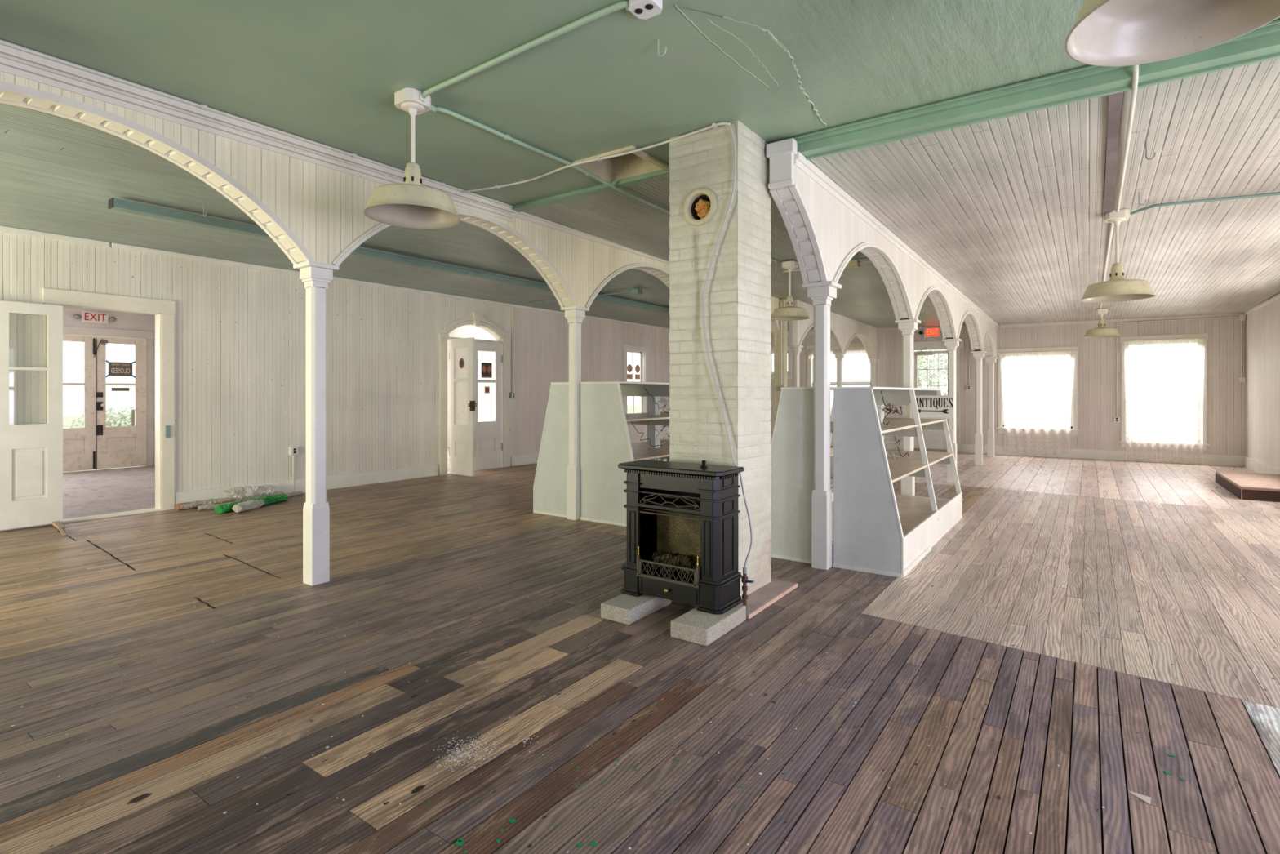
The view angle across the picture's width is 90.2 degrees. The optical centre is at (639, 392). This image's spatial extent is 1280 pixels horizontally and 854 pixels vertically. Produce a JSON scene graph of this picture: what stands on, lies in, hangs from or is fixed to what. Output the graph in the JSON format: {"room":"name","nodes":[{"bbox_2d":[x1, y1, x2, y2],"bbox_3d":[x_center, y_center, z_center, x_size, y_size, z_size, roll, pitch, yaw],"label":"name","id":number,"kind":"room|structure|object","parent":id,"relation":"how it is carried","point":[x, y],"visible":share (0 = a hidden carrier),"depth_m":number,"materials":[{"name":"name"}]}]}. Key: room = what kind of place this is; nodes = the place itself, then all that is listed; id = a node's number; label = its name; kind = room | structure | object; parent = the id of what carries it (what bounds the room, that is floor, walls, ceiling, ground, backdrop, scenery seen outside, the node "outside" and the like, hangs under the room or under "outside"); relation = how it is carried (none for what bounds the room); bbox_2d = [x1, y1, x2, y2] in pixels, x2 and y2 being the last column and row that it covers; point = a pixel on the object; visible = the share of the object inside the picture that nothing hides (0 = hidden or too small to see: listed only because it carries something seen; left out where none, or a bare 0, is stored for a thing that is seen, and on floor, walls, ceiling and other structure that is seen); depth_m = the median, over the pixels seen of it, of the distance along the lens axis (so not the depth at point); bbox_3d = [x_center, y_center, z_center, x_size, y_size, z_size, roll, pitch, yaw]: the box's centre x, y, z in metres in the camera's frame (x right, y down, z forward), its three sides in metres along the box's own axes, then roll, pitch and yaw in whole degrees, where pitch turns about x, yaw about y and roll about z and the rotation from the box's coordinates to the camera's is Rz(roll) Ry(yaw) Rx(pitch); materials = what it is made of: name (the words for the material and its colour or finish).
{"room":"empty antique shop","nodes":[
{"label":"empty antique shop","id":0,"kind":"room"},
{"bbox_2d":[62,465,155,519],"bbox_3d":[-8.012,1.385,8.761,5.410,0.050,3.900,0,0,35],"label":"floor","id":1,"kind":"structure","parent":0,"point":[108,491],"depth_m":8.74,"materials":[{"name":"grey wood"}]},
{"bbox_2d":[62,306,155,466],"bbox_3d":[-8.061,-0.105,8.796,5.530,2.970,3.980,0,0,35],"label":"wall","id":2,"kind":"structure","parent":0,"point":[124,321],"depth_m":11.59,"materials":[{"name":"paint"}]},
{"bbox_2d":[62,334,97,471],"bbox_3d":[-9.767,0.180,10.910,0.065,2.340,0.731,0,0,35],"label":"door","id":3,"kind":"structure","parent":2,"relation":"in","point":[79,444],"depth_m":11.08,"materials":[{"name":"paint"}]},
{"bbox_2d":[74,311,115,324],"bbox_3d":[-9.565,-1.320,11.188,0.075,0.200,0.582,0,0,35],"label":"exit sign","id":4,"kind":"object","parent":2,"relation":"attached to","point":[90,317],"visible":1,"depth_m":11.17,"materials":[{"name":"white plastic"}]},
{"bbox_2d":[62,325,153,466],"bbox_3d":[-9.580,0.110,11.211,0.025,2.500,1.700,0,0,35],"label":"trim","id":5,"kind":"structure","parent":2,"relation":"attached to","point":[68,330],"depth_m":11.82,"materials":[{"name":"paint"}]},
{"bbox_2d":[96,336,146,469],"bbox_3d":[-9.327,0.180,11.483,0.125,2.340,0.738,0,0,35],"label":"door","id":6,"kind":"structure","parent":2,"relation":"in","point":[118,446],"depth_m":11.52,"materials":[{"name":"paint"}]},
{"bbox_2d":[106,360,135,377],"bbox_3d":[-9.358,-0.425,11.483,0.010,0.315,0.447,0,0,35],"label":"sign","id":7,"kind":"object","parent":6,"relation":"attached to","point":[115,368],"visible":1,"depth_m":11.48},
{"bbox_2d":[0,231,669,509],"bbox_3d":[-3.313,-0.160,10.614,0.140,3.080,18.740,0,0,35],"label":"wall","id":8,"kind":"structure","parent":0,"point":[240,332],"depth_m":8.48,"materials":[{"name":"white wood"}]},
{"bbox_2d":[0,300,62,529],"bbox_3d":[-6.224,0.220,6.212,0.045,2.230,0.900,0,0,35],"label":"door","id":9,"kind":"structure","parent":8,"relation":"in","point":[31,455],"depth_m":6.39,"materials":[{"name":"white paint"}]},
{"bbox_2d":[42,288,175,525],"bbox_3d":[-5.828,0.146,7.021,0.205,2.432,1.150,0,0,35],"label":"trim","id":10,"kind":"structure","parent":8,"relation":"attached to","point":[65,298],"depth_m":7.35,"materials":[{"name":"white paint"}]},
{"bbox_2d":[0,439,662,531],"bbox_3d":[-3.284,1.265,10.508,0.030,0.190,18.600,0,0,35],"label":"baseboard","id":11,"kind":"structure","parent":8,"relation":"attached to","point":[333,482],"depth_m":9.18,"materials":[{"name":"white paint"}]},
{"bbox_2d":[0,225,669,330],"bbox_3d":[-3.282,-1.610,10.506,0.035,0.060,18.600,0,0,35],"label":"trim","id":12,"kind":"structure","parent":8,"relation":"attached to","point":[2,228],"depth_m":7.93,"materials":[{"name":"white paint"}]},
{"bbox_2d":[448,337,477,475],"bbox_3d":[-2.932,0.228,10.472,0.629,2.240,0.171,0,0,38],"label":"door","id":13,"kind":"structure","parent":8,"relation":"in","point":[462,402],"depth_m":10.44,"materials":[{"name":"white paint"}]},
{"bbox_2d":[438,311,510,475],"bbox_3d":[-2.913,-0.017,11.151,0.235,2.756,1.560,0,0,35],"label":"trim","id":14,"kind":"structure","parent":8,"relation":"attached to","point":[476,320],"depth_m":11.06,"materials":[{"name":"white paint"}]},
{"bbox_2d":[474,342,502,469],"bbox_3d":[-2.745,0.228,11.409,0.061,2.240,0.640,0,0,44],"label":"door","id":15,"kind":"structure","parent":8,"relation":"in","point":[488,445],"depth_m":11.43,"materials":[{"name":"white paint"}]},
{"bbox_2d":[622,343,648,413],"bbox_3d":[-0.133,-0.215,15.077,0.200,1.810,1.040,0,0,35],"label":"window","id":16,"kind":"structure","parent":8,"relation":"in","point":[642,350],"depth_m":15.35,"materials":[{"name":"white paint"}]},
{"bbox_2d":[0,71,778,337],"bbox_3d":[-1.346,-1.335,5.956,0.170,0.850,13.390,0,0,35],"label":"wall","id":17,"kind":"structure","parent":0,"point":[323,206],"depth_m":4.49,"materials":[{"name":"white paint"}]},
{"bbox_2d":[0,80,314,264],"bbox_3d":[-3.134,-1.235,3.418,0.214,0.662,2.690,0,0,35],"label":"trim","id":18,"kind":"structure","parent":17,"relation":"attached to","point":[12,94],"depth_m":3.79,"materials":[{"name":"white paint"}]},
{"bbox_2d":[0,53,511,213],"bbox_3d":[-3.150,-1.670,3.172,0.014,0.014,6.760,0,0,35],"label":"conduit","id":19,"kind":"object","parent":17,"relation":"attached to","point":[1,55],"visible":0.88,"depth_m":3.86,"materials":[{"name":"white metal"}]},
{"bbox_2d":[331,208,577,307],"bbox_3d":[-1.511,-1.250,5.721,0.214,0.692,2.686,0,0,35],"label":"trim","id":20,"kind":"structure","parent":17,"relation":"attached to","point":[479,220],"depth_m":6.14,"materials":[{"name":"white paint"}]},
{"bbox_2d":[585,262,669,308],"bbox_3d":[0.101,-1.250,8.011,0.214,0.692,2.657,0,0,35],"label":"trim","id":21,"kind":"structure","parent":17,"relation":"attached to","point":[660,273],"depth_m":7.79,"materials":[{"name":"white paint"}]},
{"bbox_2d":[0,102,813,329],"bbox_3d":[-1.571,-1.695,9.301,4.220,0.110,18.600,0,0,35],"label":"ceiling","id":22,"kind":"structure","parent":0,"point":[59,175],"depth_m":6.23,"materials":[{"name":"wood"}]},
{"bbox_2d":[108,197,669,313],"bbox_3d":[-1.660,-1.592,9.264,0.171,0.080,9.604,0,0,35],"label":"ceiling beam","id":23,"kind":"structure","parent":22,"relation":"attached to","point":[117,204],"depth_m":7.31,"materials":[{"name":"wood"}]},
{"bbox_2d":[447,324,496,447],"bbox_3d":[-4.830,-0.140,12.428,4.430,3.000,5.720,0,0,35],"label":"wall","id":24,"kind":"structure","parent":0,"point":[466,331],"depth_m":15.55,"materials":[{"name":"paint"}]},
{"bbox_2d":[0,443,1279,853],"bbox_3d":[-0.516,1.389,8.559,15.700,0.061,18.880,0,0,35],"label":"floor","id":25,"kind":"structure","parent":0,"point":[1100,529],"depth_m":2.96,"materials":[{"name":"brown wood"}]},
{"bbox_2d":[176,491,284,510],"bbox_3d":[-5.002,1.317,7.834,0.196,0.088,1.151,0,0,37],"label":"roll","id":26,"kind":"object","parent":25,"relation":"on","point":[196,504],"visible":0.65,"depth_m":7.61,"materials":[{"name":"beige plastic"}]},
{"bbox_2d":[222,484,276,498],"bbox_3d":[-4.924,1.246,8.036,0.264,0.161,0.578,0,0,35],"label":"roll","id":27,"kind":"object","parent":26,"relation":"on","point":[240,492],"visible":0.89,"depth_m":7.96,"materials":[{"name":"white plastic"}]},
{"bbox_2d":[213,493,288,513],"bbox_3d":[-4.598,1.304,7.596,0.230,0.105,0.936,0,0,15],"label":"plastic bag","id":28,"kind":"object","parent":25,"relation":"on","point":[220,508],"visible":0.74,"depth_m":7.64,"materials":[{"name":"green plastic"}]},
{"bbox_2d":[231,498,265,512],"bbox_3d":[-4.541,1.305,7.403,0.159,0.104,0.448,0,0,6],"label":"roll","id":29,"kind":"object","parent":28,"relation":"in","point":[249,504],"visible":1,"depth_m":7.33,"materials":[{"name":"white plastic"}]},
{"bbox_2d":[293,261,338,586],"bbox_3d":[-2.322,0.223,4.571,0.220,2.275,0.220,0,0,35],"label":"column","id":30,"kind":"structure","parent":25,"relation":"on","point":[316,277],"depth_m":4.53,"materials":[{"name":"white paint"}]},
{"bbox_2d":[560,306,589,519],"bbox_3d":[-0.701,0.223,6.872,0.220,2.275,0.220,0,0,35],"label":"column","id":31,"kind":"structure","parent":25,"relation":"on","point":[575,315],"depth_m":6.82,"materials":[{"name":"white paint"}]},
{"bbox_2d":[533,381,669,526],"bbox_3d":[0.170,0.624,7.914,1.484,1.478,2.713,0,0,35],"label":"display shelf","id":32,"kind":"object","parent":25,"relation":"on","point":[606,443],"visible":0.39,"depth_m":6.80,"materials":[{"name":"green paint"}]},
{"bbox_2d":[600,593,671,625],"bbox_3d":[-0.017,1.315,3.975,0.215,0.090,0.470,0,0,35],"label":"concrete block","id":33,"kind":"object","parent":25,"relation":"on","point":[626,609],"visible":0.73,"depth_m":3.83,"materials":[{"name":"grey concrete"}]},
{"bbox_2d":[617,459,744,614],"bbox_3d":[0.237,0.839,3.949,0.750,0.863,0.310,0,0,35],"label":"gas stove","id":34,"kind":"object","parent":33,"relation":"on","point":[682,517],"visible":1,"depth_m":3.86,"materials":[{"name":"black metal"}]},
{"bbox_2d":[10,484,1272,853],"bbox_3d":[-0.473,1.358,4.373,10.207,0.001,5.408,0,0,35],"label":"chips","id":35,"kind":"object","parent":25,"relation":"on","point":[327,747],"visible":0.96,"depth_m":2.45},
{"bbox_2d":[670,604,746,645],"bbox_3d":[0.401,1.315,3.674,0.234,0.090,0.480,0,0,35],"label":"concrete block","id":36,"kind":"object","parent":25,"relation":"on","point":[695,626],"visible":0.76,"depth_m":3.53,"materials":[{"name":"grey concrete"}]},
{"bbox_2d":[671,578,797,618],"bbox_3d":[0.579,1.346,4.350,0.736,0.028,0.780,0,0,35],"label":"board","id":37,"kind":"object","parent":25,"relation":"on","point":[762,597],"visible":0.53,"depth_m":4.18,"materials":[{"name":"brown wood"}]},
{"bbox_2d":[669,120,771,598],"bbox_3d":[0.557,-0.205,4.416,0.524,3.070,0.546,0,0,35],"label":"chimney","id":38,"kind":"object","parent":37,"relation":"on","point":[738,304],"visible":0.85,"depth_m":4.23,"materials":[{"name":"brick"}]},
{"bbox_2d":[694,199,711,218],"bbox_3d":[0.424,-1.220,4.239,0.133,0.144,0.123,0,0,35],"label":"crumpled paper","id":39,"kind":"object","parent":38,"relation":"in","point":[702,207],"visible":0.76,"depth_m":4.21,"materials":[{"name":"orange paper"}]},
{"bbox_2d":[702,124,752,567],"bbox_3d":[0.555,-0.310,4.056,0.084,2.784,0.366,0,0,-41],"label":"tube","id":40,"kind":"object","parent":38,"relation":"attached to","point":[729,126],"visible":0.92,"depth_m":4.06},
{"bbox_2d":[742,566,754,610],"bbox_3d":[0.655,1.201,3.881,0.037,0.262,0.088,0,0,-32],"label":"gas valve","id":41,"kind":"object","parent":37,"relation":"on","point":[744,579],"visible":0.95,"depth_m":3.89,"materials":[{"name":"metal"}]},
{"bbox_2d":[773,298,787,426],"bbox_3d":[2.466,-0.140,11.213,0.190,3.000,0.205,0,0,35],"label":"post","id":42,"kind":"object","parent":25,"relation":"on","point":[780,336],"visible":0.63,"depth_m":11.17,"materials":[{"name":"beige paint"}]},
{"bbox_2d":[788,345,803,386],"bbox_3d":[2.794,0.260,11.401,0.198,2.200,0.198,0,0,35],"label":"column","id":43,"kind":"structure","parent":25,"relation":"on","point":[796,350],"depth_m":11.36,"materials":[{"name":"white paint"}]},
{"bbox_2d":[427,680,1213,853],"bbox_3d":[0.789,1.358,2.144,2.969,0.001,2.248,0,0,18],"label":"chips","id":44,"kind":"object","parent":25,"relation":"on","point":[460,842],"visible":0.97,"depth_m":2.02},
{"bbox_2d":[801,280,841,569],"bbox_3d":[1.417,0.258,4.965,0.236,2.205,0.236,0,0,35],"label":"column","id":45,"kind":"structure","parent":25,"relation":"on","point":[821,293],"depth_m":4.92,"materials":[{"name":"white paint"}]},
{"bbox_2d":[833,352,845,386],"bbox_3d":[4.194,0.260,13.387,0.198,2.200,0.198,0,0,35],"label":"column","id":46,"kind":"structure","parent":25,"relation":"on","point":[839,356],"depth_m":13.35,"materials":[{"name":"white paint"}]},
{"bbox_2d":[770,386,963,577],"bbox_3d":[2.247,0.659,6.140,1.174,1.408,2.763,0,0,35],"label":"display shelf","id":47,"kind":"object","parent":25,"relation":"on","point":[877,530],"visible":0.88,"depth_m":5.11,"materials":[{"name":"white paint"}]},
{"bbox_2d":[875,391,909,488],"bbox_3d":[2.189,0.572,5.827,0.277,1.177,1.662,0,0,35],"label":"wire","id":48,"kind":"object","parent":47,"relation":"on","point":[887,409],"visible":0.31,"depth_m":6.17,"materials":[{"name":"metal"}]},
{"bbox_2d":[911,395,953,418],"bbox_3d":[3.228,0.158,7.045,0.435,0.255,0.016,0,0,35],"label":"sign","id":49,"kind":"object","parent":47,"relation":"attached to","point":[931,406],"visible":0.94,"depth_m":7.02,"materials":[{"name":"white paint"}]},
{"bbox_2d":[894,319,920,496],"bbox_3d":[3.081,0.265,7.327,0.236,2.190,0.236,0,0,35],"label":"column","id":50,"kind":"structure","parent":25,"relation":"on","point":[908,327],"depth_m":7.28,"materials":[{"name":"white paint"}]},
{"bbox_2d":[942,338,961,483],"bbox_3d":[4.733,0.275,9.673,0.236,2.170,0.236,0,0,35],"label":"column","id":51,"kind":"structure","parent":25,"relation":"on","point":[952,344],"depth_m":9.62,"materials":[{"name":"white paint"}]},
{"bbox_2d":[970,351,986,465],"bbox_3d":[6.402,0.290,12.043,0.236,2.140,0.236,0,0,35],"label":"column","id":52,"kind":"structure","parent":25,"relation":"on","point":[978,355],"depth_m":11.99,"materials":[{"name":"white paint"}]},
{"bbox_2d":[983,356,997,457],"bbox_3d":[7.455,0.305,13.537,0.236,2.110,0.236,0,0,35],"label":"column","id":53,"kind":"structure","parent":25,"relation":"on","point":[990,361],"depth_m":13.49,"materials":[{"name":"white paint"}]},
{"bbox_2d":[1215,471,1279,502],"bbox_3d":[8.525,1.278,8.712,0.752,0.165,1.977,0,0,35],"label":"step","id":54,"kind":"structure","parent":25,"relation":"on","point":[1245,486],"depth_m":8.44,"materials":[{"name":"brown wood"}]},
{"bbox_2d":[0,0,1279,205],"bbox_3d":[-0.421,-1.762,1.287,6.890,0.057,6.820,0,0,35],"label":"ceiling","id":55,"kind":"structure","parent":0,"point":[329,73],"depth_m":3.33,"materials":[{"name":"green paint"}]},
{"bbox_2d":[0,39,669,264],"bbox_3d":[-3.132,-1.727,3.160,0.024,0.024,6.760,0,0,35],"label":"crown molding","id":56,"kind":"structure","parent":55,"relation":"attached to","point":[201,106],"depth_m":3.88,"materials":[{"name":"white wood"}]},
{"bbox_2d":[363,87,460,228],"bbox_3d":[-1.329,-1.383,3.731,0.536,0.712,0.536,0,0,35],"label":"pendant lamp","id":57,"kind":"object","parent":55,"relation":"hanging from","point":[411,203],"visible":1,"depth_m":3.70,"materials":[{"name":"white metal"}]},
{"bbox_2d":[421,0,628,102],"bbox_3d":[-0.661,-1.708,3.250,1.517,0.059,0.057,0,0,35],"label":"conduit","id":58,"kind":"object","parent":55,"relation":"attached to","point":[624,4],"visible":0.97,"depth_m":3.14,"materials":[{"name":"green metal"}]},
{"bbox_2d":[462,121,729,192],"bbox_3d":[-0.426,-1.714,4.784,2.467,0.046,0.158,0,0,33],"label":"cable","id":59,"kind":"object","parent":55,"relation":"attached to","point":[713,125],"visible":1,"depth_m":4.62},
{"bbox_2d":[429,104,777,262],"bbox_3d":[0.222,-1.683,5.877,0.072,0.114,5.135,0,0,36],"label":"conduit","id":60,"kind":"object","parent":55,"relation":"attached to","point":[433,108],"visible":0.8,"depth_m":4.53,"materials":[{"name":"metal"}]},
{"bbox_2d":[569,145,669,182],"bbox_3d":[-0.145,-1.919,4.891,0.630,0.402,0.570,0,0,35],"label":"ceiling hatch","id":61,"kind":"object","parent":55,"relation":"attached to","point":[610,170],"depth_m":5.12,"materials":[{"name":"beige wood"}]},
{"bbox_2d":[628,0,662,19],"bbox_3d":[0.024,-1.716,2.821,0.130,0.049,0.130,0,0,35],"label":"outlet","id":62,"kind":"object","parent":55,"relation":"attached to","point":[642,9],"visible":1,"depth_m":2.81,"materials":[{"name":"white plastic"}]},
{"bbox_2d":[511,19,1279,212],"bbox_3d":[1.569,-1.683,4.060,6.830,0.115,0.194,0,0,35],"label":"ceiling beam","id":63,"kind":"structure","parent":55,"relation":"attached to","point":[1261,44],"depth_m":3.63,"materials":[{"name":"green paint"}]},
{"bbox_2d":[1065,0,1279,66],"bbox_3d":[1.490,-1.386,1.751,0.536,0.707,0.536,0,0,35],"label":"pendant lamp","id":64,"kind":"object","parent":55,"relation":"hanging from","point":[1104,33],"visible":1,"depth_m":1.93,"materials":[{"name":"white metal"}]},
{"bbox_2d":[789,299,877,357],"bbox_3d":[4.214,-1.265,13.416,0.150,0.850,5.210,0,0,35],"label":"wall","id":65,"kind":"structure","parent":0,"point":[844,327],"depth_m":13.11,"materials":[{"name":"white paint"}]},
{"bbox_2d":[798,323,843,353],"bbox_3d":[3.454,-1.097,12.337,0.194,0.539,2.437,0,0,35],"label":"trim","id":66,"kind":"structure","parent":65,"relation":"attached to","point":[833,338],"depth_m":13.02,"materials":[{"name":"white paint"}]},
{"bbox_2d":[844,332,876,358],"bbox_3d":[4.939,-1.097,14.446,0.194,0.539,2.457,0,0,35],"label":"trim","id":67,"kind":"structure","parent":65,"relation":"attached to","point":[869,348],"depth_m":14.98,"materials":[{"name":"white paint"}]},
{"bbox_2d":[776,164,997,357],"bbox_3d":[4.393,-1.240,9.216,0.140,0.920,11.870,0,0,35],"label":"wall","id":68,"kind":"structure","parent":0,"point":[838,229],"depth_m":5.37,"materials":[{"name":"white paint"}]},
{"bbox_2d":[766,137,796,189],"bbox_3d":[0.968,-1.558,4.357,0.195,0.305,0.080,0,0,35],"label":"trim","id":69,"kind":"structure","parent":68,"relation":"attached to","point":[780,154],"depth_m":4.33,"materials":[{"name":"white paint"}]},
{"bbox_2d":[769,182,827,283],"bbox_3d":[1.169,-1.133,4.638,0.184,0.597,0.684,0,0,35],"label":"trim","id":70,"kind":"structure","parent":68,"relation":"attached to","point":[797,203],"depth_m":4.64,"materials":[{"name":"white paint"}]},
{"bbox_2d":[832,241,913,319],"bbox_3d":[2.237,-1.119,6.155,0.184,0.574,2.755,0,0,35],"label":"trim","id":71,"kind":"structure","parent":68,"relation":"attached to","point":[877,254],"depth_m":6.64,"materials":[{"name":"white paint"}]},
{"bbox_2d":[794,151,999,328],"bbox_3d":[4.473,-1.524,9.178,0.035,0.233,11.840,0,0,35],"label":"trim","id":72,"kind":"structure","parent":68,"relation":"attached to","point":[806,166],"depth_m":5.82,"materials":[{"name":"white paint"}]},
{"bbox_2d":[902,286,956,338],"bbox_3d":[3.895,-1.105,8.509,0.184,0.577,2.735,0,0,35],"label":"trim","id":73,"kind":"structure","parent":68,"relation":"attached to","point":[938,298],"depth_m":9.10,"materials":[{"name":"white paint"}]},
{"bbox_2d":[946,310,982,350],"bbox_3d":[5.556,-1.089,10.867,0.184,0.585,2.765,0,0,35],"label":"trim","id":74,"kind":"structure","parent":68,"relation":"attached to","point":[969,316],"depth_m":11.50,"materials":[{"name":"white paint"}]},
{"bbox_2d":[974,331,994,356],"bbox_3d":[6.916,-0.993,12.799,0.184,0.447,1.698,0,0,35],"label":"trim","id":75,"kind":"structure","parent":68,"relation":"attached to","point":[987,342],"depth_m":13.21,"materials":[{"name":"white paint"}]},
{"bbox_2d":[523,57,1279,328],"bbox_3d":[4.929,-1.617,8.883,6.890,0.315,11.800,0,0,35],"label":"ceiling","id":76,"kind":"structure","parent":0,"point":[1009,211],"depth_m":5.64,"materials":[{"name":"white wood"}]},
{"bbox_2d":[770,260,809,320],"bbox_3d":[1.874,-1.278,7.976,0.482,0.701,0.482,0,0,35],"label":"pendant lamp","id":77,"kind":"object","parent":76,"relation":"hanging from","point":[789,313],"visible":0.98,"depth_m":7.91,"materials":[{"name":"beige metal"}]},
{"bbox_2d":[1083,308,1120,337],"bbox_3d":[8.274,-1.248,11.419,0.547,0.493,0.547,0,0,35],"label":"pendant lamp","id":78,"kind":"object","parent":76,"relation":"hanging from","point":[1101,331],"visible":1,"depth_m":11.34,"materials":[{"name":"beige metal"}]},
{"bbox_2d":[1103,92,1122,215],"bbox_3d":[3.423,-1.617,4.634,0.060,0.059,2.880,0,0,36],"label":"batten","id":79,"kind":"object","parent":76,"relation":"attached to","point":[1114,100],"visible":0.79,"depth_m":4.19,"materials":[{"name":"grey wood"}]},
{"bbox_2d":[1080,208,1155,302],"bbox_3d":[4.239,-1.221,5.662,0.536,0.767,0.536,0,0,35],"label":"pendant lamp","id":80,"kind":"object","parent":76,"relation":"hanging from","point":[1117,289],"visible":1,"depth_m":5.61,"materials":[{"name":"beige metal"}]},
{"bbox_2d":[1115,64,1138,212],"bbox_3d":[3.246,-1.654,4.258,0.029,0.162,3.200,0,0,35],"label":"conduit","id":81,"kind":"object","parent":76,"relation":"attached to","point":[1135,68],"visible":0.66,"depth_m":3.88,"materials":[{"name":"white metal"}]},
{"bbox_2d":[1129,191,1279,215],"bbox_3d":[5.104,-1.580,5.003,2.019,0.046,0.141,0,0,34],"label":"conduit","id":82,"kind":"object","parent":76,"relation":"attached to","point":[1274,193],"visible":1,"depth_m":5.26,"materials":[{"name":"metal"}]},
{"bbox_2d":[770,315,1245,461],"bbox_3d":[6.641,-0.160,14.978,11.390,3.080,0.140,0,0,35],"label":"wall","id":83,"kind":"structure","parent":0,"point":[1096,357],"depth_m":13.01,"materials":[{"name":"white wood"}]},
{"bbox_2d":[770,346,792,378],"bbox_3d":[3.529,-0.795,17.133,1.300,0.850,0.200,0,0,35],"label":"window","id":84,"kind":"structure","parent":83,"relation":"in","point":[789,353],"depth_m":16.78,"materials":[{"name":"white paint"}]},
{"bbox_2d":[806,342,871,386],"bbox_3d":[5.066,-0.225,16.051,1.780,1.990,0.200,0,0,35],"label":"window","id":85,"kind":"structure","parent":83,"relation":"in","point":[810,362],"depth_m":16.44,"materials":[{"name":"white paint"}]},
{"bbox_2d":[806,346,867,359],"bbox_3d":[4.989,-0.991,15.959,1.680,0.302,0.066,0,0,35],"label":"valance","id":86,"kind":"object","parent":85,"relation":"hanging from","point":[857,352],"visible":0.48,"depth_m":15.79,"materials":[{"name":"fabric"}]},
{"bbox_2d":[919,327,942,337],"bbox_3d":[6.770,-1.395,14.753,0.580,0.230,0.080,0,0,35],"label":"exit sign","id":87,"kind":"object","parent":83,"relation":"attached to","point":[929,332],"visible":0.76,"depth_m":14.74,"materials":[{"name":"plastic"}]},
{"bbox_2d":[914,346,947,449],"bbox_3d":[6.798,0.136,14.776,0.840,2.387,0.120,0,0,35],"label":"door","id":88,"kind":"structure","parent":83,"relation":"in","point":[933,438],"depth_m":14.82,"materials":[{"name":"white paint"}]},
{"bbox_2d":[913,339,964,452],"bbox_3d":[6.836,0.080,14.786,1.250,2.560,0.150,0,0,35],"label":"trim","id":89,"kind":"structure","parent":83,"relation":"attached to","point":[934,344],"depth_m":14.46,"materials":[{"name":"white paint"}]},
{"bbox_2d":[770,435,1244,466],"bbox_3d":[6.593,1.260,14.911,11.110,0.200,0.025,0,0,35],"label":"baseboard","id":90,"kind":"structure","parent":83,"relation":"attached to","point":[1112,455],"depth_m":12.99,"materials":[{"name":"white paint"}]},
{"bbox_2d":[787,293,1279,335],"bbox_3d":[3.238,-1.505,10.146,11.110,0.170,11.680,0,0,35],"label":"trim","id":91,"kind":"structure","parent":83,"relation":"attached to","point":[811,332],"depth_m":12.83,"materials":[{"name":"white paint"}]},
{"bbox_2d":[996,346,1079,435],"bbox_3d":[8.492,-0.035,13.638,1.500,1.850,0.200,0,0,35],"label":"window","id":92,"kind":"structure","parent":83,"relation":"in","point":[1073,429],"depth_m":13.46,"materials":[{"name":"white paint"}]},
{"bbox_2d":[997,350,1077,455],"bbox_3d":[8.422,0.224,13.538,1.440,2.212,0.076,0,0,35],"label":"curtain","id":93,"kind":"object","parent":92,"relation":"hanging from","point":[1015,400],"visible":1,"depth_m":13.51,"materials":[{"name":"fabric"}]},
{"bbox_2d":[1113,324,1119,422],"bbox_3d":[9.572,-0.383,12.792,0.110,1.955,0.059,0,0,35],"label":"conduit","id":94,"kind":"object","parent":83,"relation":"attached to","point":[1116,419],"visible":1,"depth_m":12.79,"materials":[{"name":"white metal"}]},
{"bbox_2d":[1119,333,1208,450],"bbox_3d":[10.197,-0.015,12.438,1.350,2.210,0.200,0,0,35],"label":"window","id":95,"kind":"structure","parent":83,"relation":"in","point":[1123,419],"depth_m":12.48,"materials":[{"name":"white paint"}]},
{"bbox_2d":[1121,337,1207,464],"bbox_3d":[10.132,0.164,12.337,1.280,2.412,0.064,0,0,35],"label":"curtain","id":96,"kind":"object","parent":95,"relation":"hanging from","point":[1148,345],"visible":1,"depth_m":12.33,"materials":[{"name":"fabric"}]},
{"bbox_2d":[1116,315,1239,324],"bbox_3d":[10.316,-1.400,12.268,1.820,0.036,0.026,0,0,35],"label":"conduit","id":97,"kind":"object","parent":83,"relation":"attached to","point":[1228,316],"visible":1,"depth_m":12.23,"materials":[{"name":"metal"}]},
{"bbox_2d":[1238,314,1245,382],"bbox_3d":[11.080,-0.815,11.730,0.090,1.250,0.060,0,0,35],"label":"conduit","id":98,"kind":"object","parent":83,"relation":"attached to","point":[1242,317],"visible":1,"depth_m":11.73,"materials":[{"name":"white metal"}]},
{"bbox_2d":[1245,293,1279,469],"bbox_3d":[5.885,-0.190,4.136,0.140,3.100,18.740,0,0,35],"label":"wall","id":99,"kind":"structure","parent":0,"point":[1263,323],"depth_m":10.50,"materials":[{"name":"white wood"}]},
{"bbox_2d":[1244,455,1279,474],"bbox_3d":[5.777,1.260,4.126,0.025,0.200,18.600,0,0,35],"label":"baseboard","id":100,"kind":"structure","parent":99,"relation":"attached to","point":[1259,467],"depth_m":10.68,"materials":[{"name":"white paint"}]},
{"label":"outside","id":101,"kind":"structure","parent":0,"visible":0},
{"bbox_2d":[62,404,1197,472],"bbox_3d":[3.110,1.785,13.099,110.000,0.150,115.000,0,0,35],"label":"ground","id":102,"kind":"structure","parent":101,"point":[67,420],"depth_m":41.03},
{"bbox_2d":[70,406,134,427],"bbox_3d":[-15.624,1.066,19.446,2.575,1.312,2.636,0,0,35],"label":"shrub","id":103,"kind":"object","parent":102,"relation":"on","point":[114,418],"visible":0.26,"depth_m":18.78,"materials":[{"name":"green plant"}]},
{"bbox_2d":[915,349,947,395],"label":"window","id":104,"kind":"structure","parent":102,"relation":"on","point":[920,363],"depth_m":22.83,"materials":[{"name":"clear glass"}]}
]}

